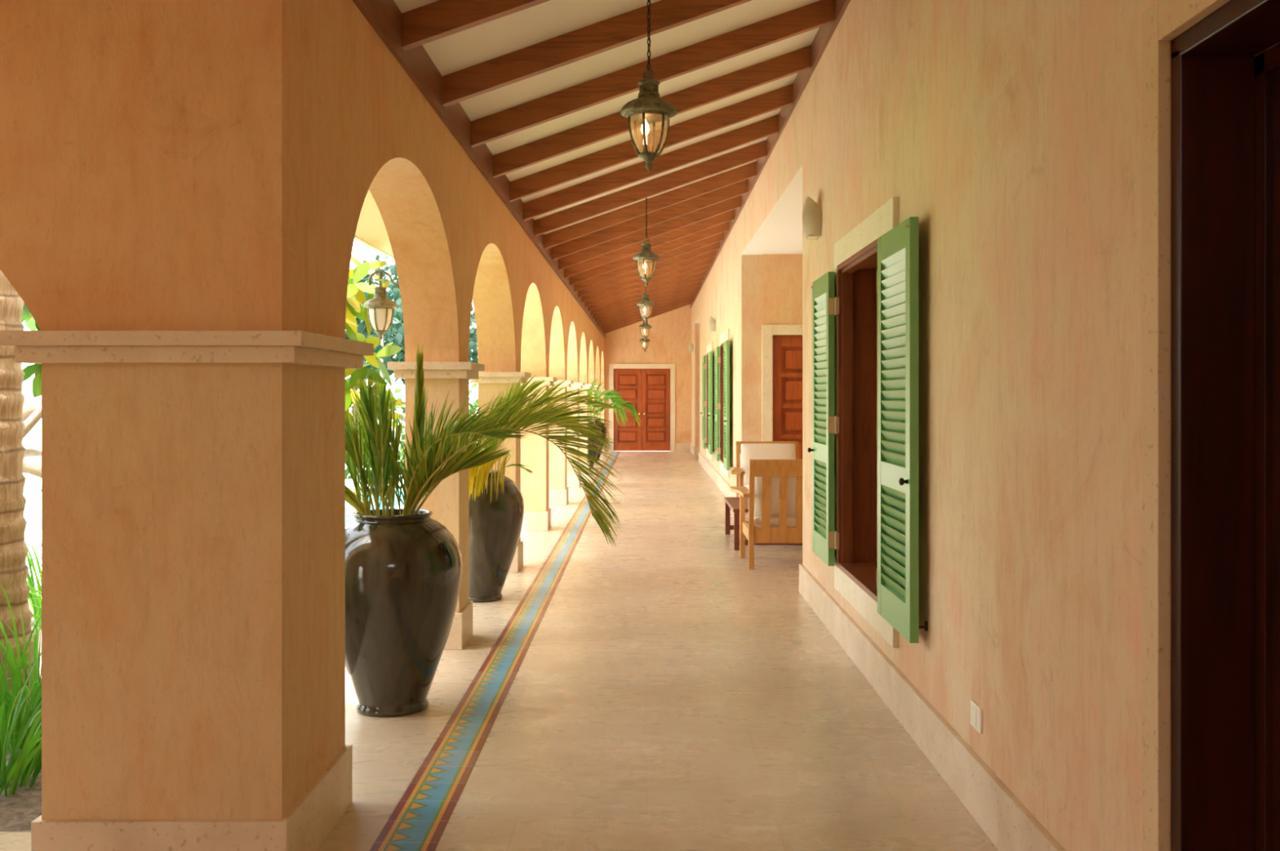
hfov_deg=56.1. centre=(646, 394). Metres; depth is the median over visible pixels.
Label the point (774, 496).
cushion
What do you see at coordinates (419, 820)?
decorative floor border
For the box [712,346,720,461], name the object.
window shutter
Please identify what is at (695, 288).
rafter
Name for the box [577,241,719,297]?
rafter
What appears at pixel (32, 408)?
tree
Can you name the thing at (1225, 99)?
door
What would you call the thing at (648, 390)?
door
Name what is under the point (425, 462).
potted palm
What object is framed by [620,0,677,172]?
hanging lantern
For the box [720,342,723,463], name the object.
window
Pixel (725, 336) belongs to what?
trim
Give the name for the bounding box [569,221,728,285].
rafter
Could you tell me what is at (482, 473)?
potted palm
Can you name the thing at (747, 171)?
rafter
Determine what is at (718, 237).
rafter
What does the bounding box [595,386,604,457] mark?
column
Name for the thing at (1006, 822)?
baseboard
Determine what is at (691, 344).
wall sconce
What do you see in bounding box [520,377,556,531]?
column
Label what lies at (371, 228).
ceiling
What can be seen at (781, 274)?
wall
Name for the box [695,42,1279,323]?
ceiling
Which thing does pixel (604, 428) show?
vase
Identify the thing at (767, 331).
trim
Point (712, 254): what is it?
rafter
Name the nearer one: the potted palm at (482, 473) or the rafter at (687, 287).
the potted palm at (482, 473)
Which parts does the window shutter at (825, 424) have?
louver panel, shutter frame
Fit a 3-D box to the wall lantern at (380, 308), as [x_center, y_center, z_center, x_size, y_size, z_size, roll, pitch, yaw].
[-1.577,-0.541,7.310,0.294,0.434,0.207,0,0,0]
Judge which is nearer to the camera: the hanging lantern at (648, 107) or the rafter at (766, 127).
the hanging lantern at (648, 107)
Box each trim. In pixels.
[354,235,472,302]
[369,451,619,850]
[608,364,675,451]
[706,342,713,461]
[720,328,729,478]
[761,324,802,441]
[834,196,898,648]
[1142,0,1230,850]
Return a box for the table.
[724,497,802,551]
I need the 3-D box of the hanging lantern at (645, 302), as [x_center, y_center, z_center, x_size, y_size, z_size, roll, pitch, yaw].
[-0.012,-1.568,18.100,0.276,0.998,0.276,0,0,0]
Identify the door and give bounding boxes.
[613,368,670,451]
[772,335,802,459]
[1170,0,1279,850]
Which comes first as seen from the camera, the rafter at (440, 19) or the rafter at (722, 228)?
the rafter at (440, 19)
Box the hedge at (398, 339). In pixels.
[345,280,477,385]
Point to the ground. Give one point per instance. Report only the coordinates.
(29, 604)
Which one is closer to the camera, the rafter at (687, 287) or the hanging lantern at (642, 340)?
the rafter at (687, 287)
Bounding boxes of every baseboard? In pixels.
[604,443,690,451]
[690,443,1065,850]
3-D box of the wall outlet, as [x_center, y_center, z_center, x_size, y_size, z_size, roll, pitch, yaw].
[1.183,1.158,4.310,0.013,0.090,0.130,0,0,0]
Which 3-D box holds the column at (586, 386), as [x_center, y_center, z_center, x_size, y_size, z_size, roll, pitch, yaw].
[-1.270,0.660,22.732,0.492,1.700,0.572,0,0,0]
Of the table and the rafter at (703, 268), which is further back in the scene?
the rafter at (703, 268)
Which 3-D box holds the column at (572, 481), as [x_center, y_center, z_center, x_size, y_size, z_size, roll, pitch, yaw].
[-1.270,0.660,19.647,0.492,1.700,0.572,0,0,0]
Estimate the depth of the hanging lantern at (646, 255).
11.90 m
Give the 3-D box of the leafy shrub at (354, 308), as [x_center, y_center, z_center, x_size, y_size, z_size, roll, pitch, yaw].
[-2.384,0.203,9.532,1.079,2.656,0.975,0,0,0]
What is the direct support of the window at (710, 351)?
in the wall at (1011, 130)
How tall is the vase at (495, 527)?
0.943 m
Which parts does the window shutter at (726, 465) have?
louver panel, shutter frame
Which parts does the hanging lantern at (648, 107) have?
bulb, chain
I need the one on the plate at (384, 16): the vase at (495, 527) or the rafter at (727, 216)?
the rafter at (727, 216)
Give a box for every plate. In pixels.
[351,0,605,338]
[690,0,850,307]
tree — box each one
[0,270,41,706]
[21,302,41,492]
[351,253,477,379]
[468,381,477,389]
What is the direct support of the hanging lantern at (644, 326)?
hanging from the ceiling at (552, 19)
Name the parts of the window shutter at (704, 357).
louver panel, shutter frame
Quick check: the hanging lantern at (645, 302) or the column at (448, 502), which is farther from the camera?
the hanging lantern at (645, 302)
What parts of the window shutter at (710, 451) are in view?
louver panel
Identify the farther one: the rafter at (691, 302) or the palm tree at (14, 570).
the rafter at (691, 302)
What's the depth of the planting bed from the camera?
4.44 m
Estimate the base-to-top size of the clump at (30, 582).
0.715 m
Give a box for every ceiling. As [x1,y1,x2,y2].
[355,189,393,256]
[393,0,820,238]
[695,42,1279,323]
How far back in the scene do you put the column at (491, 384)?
10.19 m
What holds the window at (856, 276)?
in the wall at (1011, 130)
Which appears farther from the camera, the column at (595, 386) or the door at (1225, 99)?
the column at (595, 386)
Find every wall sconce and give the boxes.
[688,341,693,351]
[708,315,715,332]
[802,196,822,239]
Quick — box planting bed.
[0,611,41,831]
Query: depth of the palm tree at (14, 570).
5.54 m
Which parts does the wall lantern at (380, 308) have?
glass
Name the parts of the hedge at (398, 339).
stem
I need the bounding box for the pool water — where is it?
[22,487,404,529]
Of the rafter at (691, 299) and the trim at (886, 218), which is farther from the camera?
the rafter at (691, 299)
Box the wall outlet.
[970,700,982,733]
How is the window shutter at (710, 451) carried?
attached to the window at (710, 351)
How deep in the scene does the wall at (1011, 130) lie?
3.92 m
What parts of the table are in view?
leg, leg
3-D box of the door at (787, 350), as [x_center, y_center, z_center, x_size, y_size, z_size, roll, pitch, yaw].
[2.038,0.385,15.092,0.925,2.250,0.216,0,0,0]
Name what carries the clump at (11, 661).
on the planting bed
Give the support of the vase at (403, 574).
on the floor
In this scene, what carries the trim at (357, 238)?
attached to the wall at (166, 165)
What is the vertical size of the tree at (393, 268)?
5.908 m
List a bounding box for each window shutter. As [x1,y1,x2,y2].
[700,355,706,448]
[707,351,714,454]
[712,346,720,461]
[723,340,733,470]
[807,271,839,566]
[876,217,928,643]
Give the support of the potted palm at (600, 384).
in the vase at (604, 428)
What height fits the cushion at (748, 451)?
0.504 m
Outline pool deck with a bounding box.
[22,468,404,602]
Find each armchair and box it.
[728,459,802,568]
[730,441,799,497]
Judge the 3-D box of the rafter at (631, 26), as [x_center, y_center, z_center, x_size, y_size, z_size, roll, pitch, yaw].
[0.040,-2.005,6.406,2.250,0.930,0.062,0,0,0]
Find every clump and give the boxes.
[0,582,41,755]
[0,615,41,798]
[24,528,41,631]
[27,548,41,627]
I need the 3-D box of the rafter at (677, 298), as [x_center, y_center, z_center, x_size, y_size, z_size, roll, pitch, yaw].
[0.040,-2.005,27.506,2.250,0.930,0.062,0,0,0]
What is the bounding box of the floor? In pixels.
[0,451,999,850]
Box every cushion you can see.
[741,444,795,485]
[747,512,795,527]
[754,476,796,517]
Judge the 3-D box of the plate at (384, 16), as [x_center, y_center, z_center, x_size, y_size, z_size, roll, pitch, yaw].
[-1.097,-1.589,13.900,0.025,0.203,35.800,0,0,0]
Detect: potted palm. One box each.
[345,343,624,547]
[468,373,622,502]
[588,378,640,426]
[595,382,640,422]
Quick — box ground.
[28,602,33,611]
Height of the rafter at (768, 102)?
0.930 m
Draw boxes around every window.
[706,351,711,449]
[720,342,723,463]
[836,237,879,603]
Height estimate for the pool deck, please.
0.050 m
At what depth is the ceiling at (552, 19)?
7.25 m
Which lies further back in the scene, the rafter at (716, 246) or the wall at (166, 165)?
the rafter at (716, 246)
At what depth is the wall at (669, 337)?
31.80 m
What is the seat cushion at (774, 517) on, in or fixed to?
on the armchair at (774, 494)
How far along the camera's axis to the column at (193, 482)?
3.65 m
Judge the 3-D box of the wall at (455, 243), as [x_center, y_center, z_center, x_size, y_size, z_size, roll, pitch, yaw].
[-1.270,-0.880,18.111,0.320,1.380,27.378,0,0,0]
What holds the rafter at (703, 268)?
on the plate at (384, 16)
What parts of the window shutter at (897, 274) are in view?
louver panel, knob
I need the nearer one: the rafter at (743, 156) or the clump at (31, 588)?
the clump at (31, 588)
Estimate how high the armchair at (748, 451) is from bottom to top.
0.952 m
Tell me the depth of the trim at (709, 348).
21.68 m
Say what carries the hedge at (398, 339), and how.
on the ground
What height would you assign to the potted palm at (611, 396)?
0.984 m
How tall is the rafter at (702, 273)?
0.930 m
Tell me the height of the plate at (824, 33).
0.182 m
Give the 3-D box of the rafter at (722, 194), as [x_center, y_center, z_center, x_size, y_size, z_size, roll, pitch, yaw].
[0.040,-2.005,13.791,2.250,0.930,0.062,0,0,0]
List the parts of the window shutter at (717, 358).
louver panel, shutter frame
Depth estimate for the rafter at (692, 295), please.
28.53 m
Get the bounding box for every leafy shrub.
[345,255,404,520]
[345,377,478,479]
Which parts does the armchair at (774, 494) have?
armrest, leg, rail, leg, rail, rail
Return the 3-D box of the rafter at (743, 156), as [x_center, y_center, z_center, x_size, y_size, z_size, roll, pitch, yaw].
[0.040,-2.005,11.681,2.250,0.930,0.062,0,0,0]
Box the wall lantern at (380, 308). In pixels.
[363,271,399,341]
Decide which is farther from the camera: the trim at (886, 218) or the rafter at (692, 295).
the rafter at (692, 295)
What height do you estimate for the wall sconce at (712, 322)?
0.286 m
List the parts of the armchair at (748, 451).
leg, armrest, leg, rail, leg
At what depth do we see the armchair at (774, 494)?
10.37 m
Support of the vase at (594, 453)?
on the floor
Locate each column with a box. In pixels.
[0,330,373,850]
[387,361,484,649]
[471,372,531,572]
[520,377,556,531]
[549,380,573,505]
[566,382,584,487]
[579,384,592,475]
[588,385,599,465]
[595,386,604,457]
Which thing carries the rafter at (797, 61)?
on the plate at (384, 16)
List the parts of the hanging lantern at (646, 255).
chain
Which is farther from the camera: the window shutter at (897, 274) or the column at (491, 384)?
the column at (491, 384)
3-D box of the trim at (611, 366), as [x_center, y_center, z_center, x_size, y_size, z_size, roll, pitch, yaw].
[-0.117,0.351,31.835,1.760,2.317,0.130,0,0,0]
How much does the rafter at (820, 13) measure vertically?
0.930 m
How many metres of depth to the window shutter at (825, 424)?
7.54 m
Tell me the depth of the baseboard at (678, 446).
31.78 m
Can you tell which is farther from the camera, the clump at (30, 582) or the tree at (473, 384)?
the tree at (473, 384)
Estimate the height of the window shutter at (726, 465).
1.790 m
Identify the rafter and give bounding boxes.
[401,0,551,51]
[442,0,752,106]
[471,0,834,147]
[493,44,811,177]
[510,84,792,201]
[523,115,777,221]
[534,140,766,236]
[543,161,756,249]
[551,179,747,260]
[558,195,740,270]
[564,209,734,278]
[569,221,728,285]
[573,232,724,292]
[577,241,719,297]
[581,249,715,302]
[584,257,712,306]
[587,264,709,311]
[590,270,706,315]
[592,275,703,318]
[595,281,701,321]
[596,285,699,324]
[599,289,697,327]
[600,293,695,329]
[602,297,693,332]
[604,301,692,333]
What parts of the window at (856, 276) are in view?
sash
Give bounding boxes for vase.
[345,508,462,716]
[468,470,524,602]
[588,422,601,469]
[595,418,606,461]
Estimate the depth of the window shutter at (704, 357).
23.04 m
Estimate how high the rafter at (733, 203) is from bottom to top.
0.930 m
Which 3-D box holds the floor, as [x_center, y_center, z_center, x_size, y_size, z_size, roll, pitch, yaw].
[-2.500,1.570,13.900,13.000,0.120,35.800,0,0,0]
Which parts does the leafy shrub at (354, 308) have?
stem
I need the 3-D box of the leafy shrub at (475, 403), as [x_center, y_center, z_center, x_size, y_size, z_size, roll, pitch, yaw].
[-4.605,0.713,21.679,3.801,2.073,1.910,0,0,0]
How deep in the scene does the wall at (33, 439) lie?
25.00 m
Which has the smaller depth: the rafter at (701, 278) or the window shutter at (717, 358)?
the window shutter at (717, 358)
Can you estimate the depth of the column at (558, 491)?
16.36 m
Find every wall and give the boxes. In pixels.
[0,0,345,338]
[22,408,477,469]
[345,0,604,386]
[600,304,691,452]
[691,0,1267,850]
[761,254,802,324]
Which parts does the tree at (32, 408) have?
stem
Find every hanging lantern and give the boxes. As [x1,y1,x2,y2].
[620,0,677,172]
[632,197,660,287]
[636,269,654,323]
[638,306,652,341]
[639,333,649,351]
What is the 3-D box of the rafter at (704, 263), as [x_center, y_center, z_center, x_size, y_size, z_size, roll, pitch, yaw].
[0.040,-2.005,21.176,2.250,0.930,0.062,0,0,0]
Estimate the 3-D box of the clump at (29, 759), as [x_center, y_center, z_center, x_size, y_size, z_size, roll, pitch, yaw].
[-2.502,1.177,4.619,1.272,0.694,1.059,0,0,36]
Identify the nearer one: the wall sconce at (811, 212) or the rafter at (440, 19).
the rafter at (440, 19)

